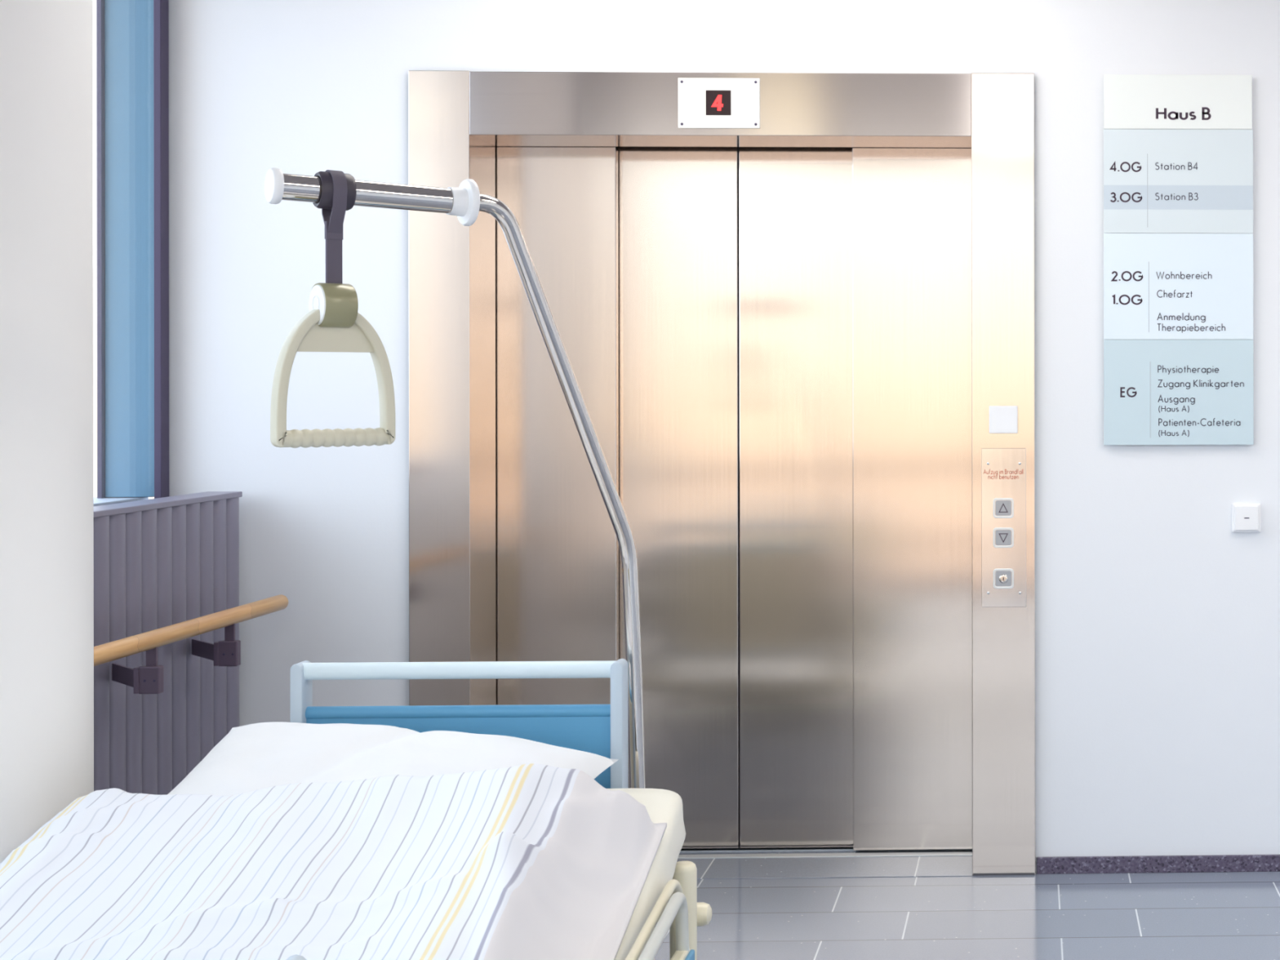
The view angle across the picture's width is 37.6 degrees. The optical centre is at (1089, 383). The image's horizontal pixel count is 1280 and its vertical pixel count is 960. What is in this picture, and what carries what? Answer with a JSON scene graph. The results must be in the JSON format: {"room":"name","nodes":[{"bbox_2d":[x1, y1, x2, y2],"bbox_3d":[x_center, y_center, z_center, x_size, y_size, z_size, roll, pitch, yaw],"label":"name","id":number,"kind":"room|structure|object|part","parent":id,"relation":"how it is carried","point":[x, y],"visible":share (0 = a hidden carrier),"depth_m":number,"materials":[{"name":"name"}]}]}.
{"room":"hospital interior","nodes":[
{"label":"hospital interior","id":0,"kind":"room"},
{"bbox_2d":[168,0,1279,872],"bbox_3d":[0.423,-0.096,5.262,6.005,2.950,0.450,0,0,-2],"label":"wall","id":1,"kind":"structure","parent":0,"point":[1157,622],"depth_m":5.00,"materials":[{"name":"white paint"}]},
{"bbox_2d":[408,70,1035,875],"bbox_3d":[-1.028,0.231,5.148,1.739,2.300,0.362,0,0,-2],"label":"elevator","id":2,"kind":"object","parent":1,"relation":"attached to","point":[789,342],"visible":0.75,"depth_m":5.23,"materials":[{"name":"metal"}]},
{"bbox_3d":[-1.580,0.328,5.216,0.387,2.092,0.032,0,0,-2],"label":"door panel","id":3,"kind":"part","parent":2,"relation":"part of","materials":[{"name":"metal"}]},
{"bbox_3d":[-1.225,0.328,5.270,0.370,2.092,0.032,0,0,-2],"label":"door panel","id":4,"kind":"part","parent":2,"relation":"part of","materials":[{"name":"metal"}]},
{"bbox_2d":[678,77,759,128],"bbox_3d":[-1.035,-0.785,4.965,0.227,0.140,0.006,0,0,-2],"label":"indicator","id":5,"kind":"object","parent":2,"relation":"attached to","point":[703,103],"visible":1,"depth_m":4.96,"materials":[{"name":"white"}]},
{"bbox_3d":[-0.856,0.327,5.282,0.362,2.092,0.032,0,0,-2],"label":"door panel","id":6,"kind":"part","parent":2,"relation":"part of","materials":[{"name":"metal"}]},
{"bbox_3d":[-0.495,0.327,5.252,0.403,2.092,0.032,0,0,-2],"label":"door panel","id":7,"kind":"part","parent":2,"relation":"part of","materials":[{"name":"metal"}]},
{"bbox_2d":[981,448,1026,607],"bbox_3d":[-0.240,0.403,4.989,0.126,0.446,0.011,0,0,-2],"label":"panel","id":8,"kind":"object","parent":2,"relation":"attached to","point":[1003,470],"visible":1,"depth_m":4.99,"materials":[{"name":"metal"}]},
{"bbox_2d":[992,568,1013,588],"bbox_3d":[-0.241,0.546,4.987,0.058,0.056,0.005,0,0,-2],"label":"switch","id":9,"kind":"object","parent":8,"relation":"attached to","point":[1002,578],"depth_m":4.99,"materials":[{"name":"silver metal"}]},
{"bbox_2d":[989,405,1017,433],"bbox_3d":[-0.241,0.100,4.984,0.080,0.077,0.022,0,0,-2],"label":"sensor","id":10,"kind":"object","parent":2,"relation":"attached to","point":[1002,419],"visible":1,"depth_m":4.97,"materials":[{"name":"white plastic"}]},
{"bbox_2d":[1036,854,1279,874],"bbox_3d":[1.643,1.355,5.071,3.584,0.046,0.012,0,0,-2],"label":"baseboard","id":11,"kind":"structure","parent":1,"relation":"attached to","point":[1209,863],"depth_m":5.02,"materials":[{"name":"stone"}]},
{"bbox_2d":[1103,74,1253,444],"bbox_3d":[0.251,-0.350,5.022,0.422,1.044,0.018,0,0,-2],"label":"sign","id":12,"kind":"object","parent":1,"relation":"attached to","point":[1178,149],"visible":1,"depth_m":5.01,"materials":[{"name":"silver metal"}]},
{"bbox_3d":[0.250,-0.796,5.017,0.419,0.153,0.006,0,0,-2],"label":"sign panel","id":13,"kind":"part","parent":12,"relation":"part of","materials":[{"name":"white plastic"}]},
{"bbox_3d":[0.252,-0.275,5.017,0.422,0.299,0.006,0,0,-2],"label":"sign panel","id":14,"kind":"part","parent":12,"relation":"part of","materials":[{"name":"white plastic"}]},
{"bbox_3d":[0.251,-0.572,5.017,0.422,0.293,0.006,0,0,-2],"label":"sign panel","id":15,"kind":"part","parent":12,"relation":"part of","materials":[{"name":"white plastic"}]},
{"bbox_3d":[0.252,0.024,5.017,0.422,0.297,0.006,0,0,-2],"label":"sign panel","id":16,"kind":"part","parent":12,"relation":"part of","materials":[{"name":"blue"}]},
{"bbox_3d":[0.250,-0.350,5.026,0.404,1.032,0.011,0,0,-2],"label":"rail","id":17,"kind":"part","parent":12,"relation":"part of","materials":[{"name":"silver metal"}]},
{"bbox_2d":[1231,503,1261,532],"bbox_3d":[0.445,0.379,5.027,0.081,0.081,0.021,0,0,-2],"label":"light switch","id":18,"kind":"object","parent":1,"relation":"attached to","point":[1246,517],"visible":1,"depth_m":5.02,"materials":[{"name":"white plastic"}]},
{"bbox_2d":[654,846,1279,959],"bbox_3d":[0.575,1.439,0.514,6.420,0.120,10.010,0,0,-2],"label":"floor","id":19,"kind":"structure","parent":0,"point":[1208,915],"depth_m":4.61,"materials":[{"name":"tile"}]},
{"bbox_2d":[0,0,93,863],"bbox_3d":[-2.076,-0.092,3.183,0.510,2.950,0.510,0,0,-2],"label":"wall","id":20,"kind":"structure","parent":19,"relation":"on","point":[46,496],"depth_m":3.11,"materials":[{"name":"white paint"}]},
{"bbox_2d":[93,491,242,795],"bbox_3d":[-2.425,0.840,4.405,0.212,1.087,0.996,0,0,-2],"label":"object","id":21,"kind":"object","parent":19,"relation":"on","point":[163,562],"visible":0.44,"depth_m":4.46,"materials":[{"name":"grey paint"}]},
{"bbox_2d":[93,594,288,693],"bbox_3d":[-2.222,0.639,4.108,0.177,0.144,1.378,0,0,-2],"label":"handrail","id":22,"kind":"object","parent":21,"relation":"attached to","point":[148,678],"visible":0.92,"depth_m":4.20,"materials":[{"name":"brown wood"}]},
{"bbox_3d":[-2.246,0.681,4.148,0.182,0.040,0.006,0,0,44],"label":"arm","id":23,"kind":"part","parent":22,"relation":"part of","materials":[{"name":"grey paint"}]},
{"bbox_3d":[-2.260,0.681,4.548,0.182,0.040,0.006,0,0,44],"label":"arm","id":24,"kind":"part","parent":22,"relation":"part of","materials":[{"name":"grey paint"}]},
{"bbox_2d":[285,658,711,959],"bbox_3d":[-1.206,0.964,2.640,1.050,0.836,1.853,0,0,-2],"label":"hospital bed","id":25,"kind":"object","parent":19,"relation":"on","point":[602,730],"visible":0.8,"depth_m":3.48,"materials":[{"name":"blue metal"}]},
{"bbox_3d":[-1.237,0.851,3.503,0.607,0.422,0.020,0,0,-2],"label":"headboard","id":26,"kind":"part","parent":25,"relation":"part of","materials":[{"name":"blue laminate"}]},
{"bbox_2d":[264,167,654,959],"bbox_3d":[-1.087,0.423,3.252,0.150,1.577,0.821,0,0,35],"label":"pole","id":27,"kind":"object","parent":25,"relation":"attached to","point":[465,202],"visible":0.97,"depth_m":3.32,"materials":[{"name":"silver metal"}]},
{"bbox_2d":[270,169,395,448],"bbox_3d":[-1.282,-0.128,3.018,0.201,0.470,0.076,0,0,-45],"label":"handle","id":28,"kind":"object","parent":27,"relation":"hanging from","point":[333,322],"visible":1,"depth_m":3.00,"materials":[{"name":"beige plastic"}]},
{"bbox_3d":[-1.282,-0.015,3.018,0.201,0.240,0.030,0,0,-45],"label":"grip frame","id":29,"kind":"part","parent":28,"relation":"part of","materials":[{"name":"beige plastic"}]},
{"bbox_3d":[-1.282,-0.092,3.018,0.153,0.075,0.012,0,0,-45],"label":"web plate","id":30,"kind":"part","parent":28,"relation":"part of","materials":[{"name":"beige plastic"}]},
{"bbox_2d":[606,788,685,959],"bbox_3d":[-1.210,0.957,2.611,0.929,0.358,1.650,0,0,-2],"label":"mattress","id":31,"kind":"object","parent":25,"relation":"on","point":[662,806],"visible":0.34,"depth_m":3.29,"materials":[{"name":"white fabric"}]},
{"bbox_2d":[0,763,666,959],"bbox_3d":[-1.271,0.901,2.533,1.031,0.485,1.468,0,0,-2],"label":"duvet","id":32,"kind":"object","parent":31,"relation":"on","point":[531,861],"visible":1,"depth_m":2.83,"materials":[{"name":"fabric"}]},
{"bbox_2d":[167,721,618,795],"bbox_3d":[-1.293,0.736,3.200,0.767,0.189,0.426,0,0,4],"label":"pillow","id":33,"kind":"object","parent":31,"relation":"on","point":[250,757],"visible":0.43,"depth_m":3.23,"materials":[{"name":"white fabric"}]},
{"bbox_3d":[-0.696,0.959,2.491,0.025,0.146,1.307,0,0,-2],"label":"rail","id":34,"kind":"part","parent":25,"relation":"part of","materials":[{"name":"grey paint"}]},
{"bbox_3d":[-0.780,1.058,3.416,0.051,0.274,0.051,0,0,-2],"label":"corner post","id":35,"kind":"part","parent":25,"relation":"part of","materials":[{"name":"beige paint"}]},
{"bbox_2d":[676,855,972,879],"bbox_3d":[-1.029,1.381,5.067,1.394,0.002,0.210,0,0,-2],"label":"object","id":36,"kind":"structure","parent":19,"relation":"on","point":[883,866],"depth_m":5.07,"materials":[{"name":"tile"}]},
{"bbox_3d":[-2.572,-0.091,2.076,0.237,2.950,5.720,0,0,-2],"label":"wall","id":37,"kind":"structure","parent":0,"visible":0},
{"bbox_2d":[96,0,108,498],"bbox_3d":[-2.719,-0.696,4.913,0.013,2.040,0.070,0,0,-2],"label":"trim","id":38,"kind":"structure","parent":37,"relation":"attached to","point":[100,172],"depth_m":4.88,"materials":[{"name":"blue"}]},
{"bbox_2d":[93,497,148,506],"bbox_3d":[-2.658,0.331,2.128,0.268,0.035,5.630,0,0,-2],"label":"trim","id":39,"kind":"structure","parent":37,"relation":"attached to","point":[102,501],"depth_m":4.82,"materials":[{"name":"silver metal"}]},
{"bbox_2d":[104,0,154,497],"bbox_3d":[-2.641,-0.702,4.920,0.141,2.028,0.050,0,0,-2],"label":"trim","id":40,"kind":"structure","parent":37,"relation":"attached to","point":[128,24],"depth_m":4.90,"materials":[{"name":"blue"}]},
{"bbox_2d":[97,0,168,506],"bbox_3d":[-2.489,-0.554,2.121,0.067,1.805,5.605,0,0,-2],"label":"window","id":41,"kind":"structure","parent":37,"relation":"in","point":[161,7],"depth_m":4.88,"materials":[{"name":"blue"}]}
]}

